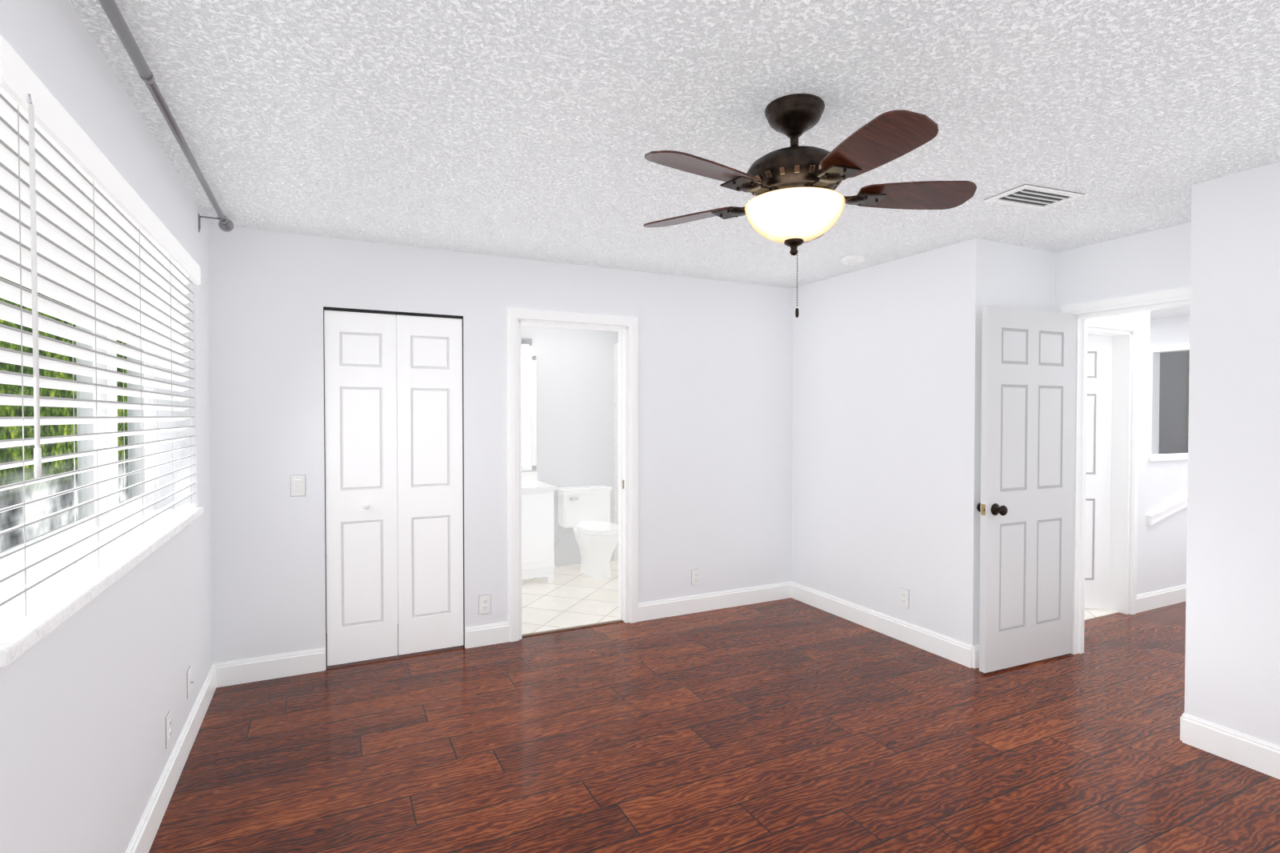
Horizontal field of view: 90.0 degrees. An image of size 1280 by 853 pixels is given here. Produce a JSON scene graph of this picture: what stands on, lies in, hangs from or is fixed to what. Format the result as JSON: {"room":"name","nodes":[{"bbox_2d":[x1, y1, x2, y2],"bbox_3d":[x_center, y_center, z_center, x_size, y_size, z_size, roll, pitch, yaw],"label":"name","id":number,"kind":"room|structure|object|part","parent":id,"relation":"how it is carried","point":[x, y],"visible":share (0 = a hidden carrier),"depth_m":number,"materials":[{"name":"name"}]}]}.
{"room":"empty bedroom","nodes":[
{"label":"empty bedroom","id":0,"kind":"room"},
{"bbox_2d":[0,0,212,852],"bbox_3d":[-1.321,0.196,1.149,0.260,2.440,5.057,0,1,-26],"label":"wall","id":1,"kind":"structure","parent":0,"point":[84,710],"depth_m":1.84,"materials":[{"name":"white paint"}]},
{"bbox_2d":[0,35,203,667],"bbox_3d":[-1.730,-0.154,2.047,0.267,1.164,2.080,0,1,-26],"label":"window","id":2,"kind":"structure","parent":1,"relation":"in","point":[74,233],"depth_m":1.70,"materials":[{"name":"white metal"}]},
{"bbox_3d":[-1.812,-0.163,2.007,0.085,1.130,2.040,0,1,-26],"label":"frame","id":3,"kind":"part","parent":2,"relation":"part of","materials":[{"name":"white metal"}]},
{"bbox_3d":[-1.703,0.412,2.069,0.187,0.030,2.080,0,1,-26],"label":"sill","id":4,"kind":"part","parent":2,"relation":"part of","materials":[{"name":"stone"}]},
{"bbox_2d":[98,0,233,232],"bbox_3d":[-1.390,-0.972,1.721,0.133,0.108,3.402,0,1,-26],"label":"curtain rod","id":5,"kind":"object","parent":1,"relation":"attached to","point":[110,8],"visible":1,"depth_m":1.88,"materials":[{"name":"grey metal"}]},
{"bbox_2d":[165,709,171,748],"label":"outlet plates","id":6,"kind":"object","parent":1,"relation":"attached to","point":[168,718],"depth_m":2.42,"materials":[{"name":"grey plastic"}]},
{"bbox_2d":[187,666,194,698],"label":"outlet plates","id":7,"kind":"object","parent":1,"relation":"attached to","point":[190,681],"depth_m":2.79,"materials":[{"name":"grey plastic"}]},
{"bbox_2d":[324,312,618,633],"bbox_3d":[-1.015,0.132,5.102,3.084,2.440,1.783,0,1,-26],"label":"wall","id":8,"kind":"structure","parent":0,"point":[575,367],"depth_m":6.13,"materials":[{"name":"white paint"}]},
{"bbox_2d":[520,338,533,355],"bbox_3d":[-1.244,-0.726,5.744,0.600,0.165,0.165,0,1,-26],"label":"sconce","id":9,"kind":"object","parent":8,"relation":"attached to","point":[526,350],"depth_m":5.80,"materials":[{"name":"white glass"}]},
{"bbox_2d":[520,355,536,470],"bbox_3d":[-1.273,-0.124,5.814,0.680,1.070,0.030,0,1,-26],"label":"mirror","id":10,"kind":"object","parent":8,"relation":"attached to","point":[528,363],"visible":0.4,"depth_m":5.93,"materials":[{"name":"white mirror"}]},
{"bbox_2d":[208,224,792,669],"bbox_3d":[-0.501,0.145,4.294,3.971,2.440,0.120,0,1,-26],"label":"wall","id":11,"kind":"structure","parent":0,"point":[714,357],"depth_m":3.98,"materials":[{"name":"white paint"}]},
{"bbox_2d":[290,474,305,496],"bbox_3d":[-1.894,0.328,3.545,0.073,0.118,0.012,0,1,-26],"label":"light switch","id":12,"kind":"object","parent":11,"relation":"attached to","point":[298,482],"visible":1,"depth_m":3.54,"materials":[{"name":"grey plastic"}]},
{"bbox_2d":[323,306,464,668],"bbox_3d":[-1.459,0.348,3.834,0.772,2.050,0.114,0,1,-26],"label":"door frame","id":13,"kind":"structure","parent":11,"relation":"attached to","point":[325,308],"depth_m":3.77,"materials":[{"name":"white wood"}]},
{"bbox_2d":[324,310,463,665],"bbox_3d":[-1.436,0.351,3.787,0.760,2.018,0.065,0,1,-26],"label":"bifold door","id":14,"kind":"structure","parent":11,"relation":"in","point":[364,439],"depth_m":3.78,"materials":[{"name":"white wood"}]},
{"bbox_2d":[479,594,490,614],"label":"outlet plates","id":15,"kind":"object","parent":11,"relation":"attached to","point":[485,604],"depth_m":4.01,"materials":[{"name":"grey plastic"}]},
{"bbox_2d":[521,619,623,636],"bbox_3d":[-0.452,1.361,4.325,0.770,0.008,0.027,0,1,-26],"label":"trim","id":16,"kind":"structure","parent":11,"relation":"attached to","point":[619,620],"depth_m":4.32,"materials":[{"name":"white wood"}]},
{"bbox_2d":[691,568,699,585],"label":"outlet plates","id":17,"kind":"object","parent":11,"relation":"attached to","point":[695,574],"depth_m":4.68,"materials":[{"name":"grey plastic"}]},
{"bbox_2d":[614,342,618,561],"bbox_3d":[-0.024,0.263,5.974,0.100,2.150,0.850,0,1,-26],"label":"wall","id":18,"kind":"structure","parent":0,"point":[616,345],"depth_m":6.29,"materials":[{"name":"white paint"}]},
{"bbox_2d":[68,0,1279,319],"bbox_3d":[2.366,-1.129,4.519,9.860,0.100,7.920,0,1,-26],"label":"ceiling","id":19,"kind":"structure","parent":0,"point":[518,129],"depth_m":2.08,"materials":[{"name":"white paint"}]},
{"bbox_2d":[643,93,976,317],"bbox_3d":[0.497,-0.696,2.061,1.112,0.684,1.107,0,1,-26],"label":"ceiling fan","id":20,"kind":"object","parent":19,"relation":"hanging from","point":[796,202],"visible":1,"depth_m":1.98,"materials":[{"name":"brown wood"}]},
{"bbox_2d":[841,255,863,264],"bbox_3d":[1.351,-1.050,4.065,0.136,0.040,0.136,0,1,-26],"label":"smoke detector","id":21,"kind":"object","parent":19,"relation":"attached to","point":[852,259],"visible":1,"depth_m":4.02,"materials":[{"name":"white plastic"}]},
{"bbox_2d":[984,184,1085,209],"bbox_3d":[1.805,-1.042,2.933,0.366,0.020,0.216,0,1,-20],"label":"ceiling vent","id":22,"kind":"object","parent":19,"relation":"in","point":[1026,195],"visible":1,"depth_m":2.92,"materials":[{"name":"grey metal"}]},
{"bbox_2d":[148,597,1279,852],"bbox_3d":[2.366,1.411,4.560,9.860,0.100,7.920,0,1,-26],"label":"floor","id":23,"kind":"structure","parent":0,"point":[790,725],"depth_m":2.75,"materials":[{"name":"brown wood"}]},
{"bbox_2d":[521,560,1119,634],"bbox_3d":[1.012,1.345,5.367,5.476,0.006,2.341,0,1,-3],"label":"floor","id":24,"kind":"structure","parent":0,"point":[574,598],"depth_m":4.92,"materials":[{"name":"white tile"}]},
{"bbox_2d":[521,471,555,582],"bbox_3d":[-1.195,0.860,5.556,0.804,0.970,0.583,0,1,-26],"label":"vanity cabinet","id":25,"kind":"object","parent":24,"relation":"on","point":[538,497],"visible":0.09,"depth_m":5.44,"materials":[{"name":"white paint"}]},
{"bbox_2d":[554,484,618,578],"bbox_3d":[-0.453,0.961,5.838,0.571,0.762,0.730,0,1,-26],"label":"toilet","id":26,"kind":"object","parent":24,"relation":"on","point":[586,509],"visible":0.91,"depth_m":5.90,"materials":[{"name":"white ceramic"}]},
{"bbox_2d":[791,237,1055,645],"bbox_3d":[1.911,0.142,4.521,0.804,2.440,1.587,0,1,-26],"label":"wall","id":27,"kind":"structure","parent":0,"point":[886,358],"depth_m":4.09,"materials":[{"name":"white paint"}]},
{"bbox_2d":[899,587,908,608],"label":"outlet plates","id":28,"kind":"object","parent":27,"relation":"attached to","point":[903,593],"depth_m":4.07,"materials":[{"name":"grey plastic"}]},
{"bbox_2d":[976,304,1075,672],"bbox_3d":[2.244,0.347,3.708,0.776,2.032,0.165,0,1,-26],"label":"entry door","id":29,"kind":"structure","parent":27,"relation":"in","point":[1026,506],"depth_m":3.66,"materials":[{"name":"white paint"}]},
{"bbox_2d":[1055,222,1191,315],"bbox_3d":[2.800,0.158,3.535,0.070,2.440,0.965,0,1,-26],"label":"wall","id":30,"kind":"structure","parent":0,"point":[1158,260],"depth_m":3.59,"materials":[{"name":"white paint"}]},
{"bbox_2d":[1087,311,1189,613],"bbox_3d":[4.012,0.108,6.577,4.915,2.440,5.700,0,1,-26],"label":"wall","id":31,"kind":"structure","parent":0,"point":[1162,545],"depth_m":4.90,"materials":[{"name":"white paint"}]},
{"bbox_2d":[125,581,1279,852],"bbox_3d":[2.526,1.323,3.043,8.300,0.125,4.817,0,1,-26],"label":"baseboard","id":32,"kind":"structure","parent":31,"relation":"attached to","point":[1258,754],"depth_m":3.58,"materials":[{"name":"white paint"}]},
{"bbox_2d":[1084,335,1112,608],"bbox_3d":[3.087,0.339,4.746,0.790,2.015,0.035,0,1,2],"label":"door","id":33,"kind":"structure","parent":31,"relation":"in","point":[1099,347],"depth_m":4.72,"materials":[{"name":"white paint"}]},
{"bbox_2d":[1184,161,1279,746],"bbox_3d":[3.213,0.185,1.873,0.645,2.440,2.385,0,1,-26],"label":"wall","id":34,"kind":"structure","parent":0,"point":[1232,660],"depth_m":2.66,"materials":[{"name":"white paint"}]},
{"label":"outside","id":35,"kind":"structure","parent":0,"visible":0},
{"bbox_2d":[0,276,128,551],"bbox_3d":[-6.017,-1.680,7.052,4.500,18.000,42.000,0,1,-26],"label":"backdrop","id":36,"kind":"structure","parent":35,"point":[13,518],"depth_m":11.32,"materials":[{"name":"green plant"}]}
]}

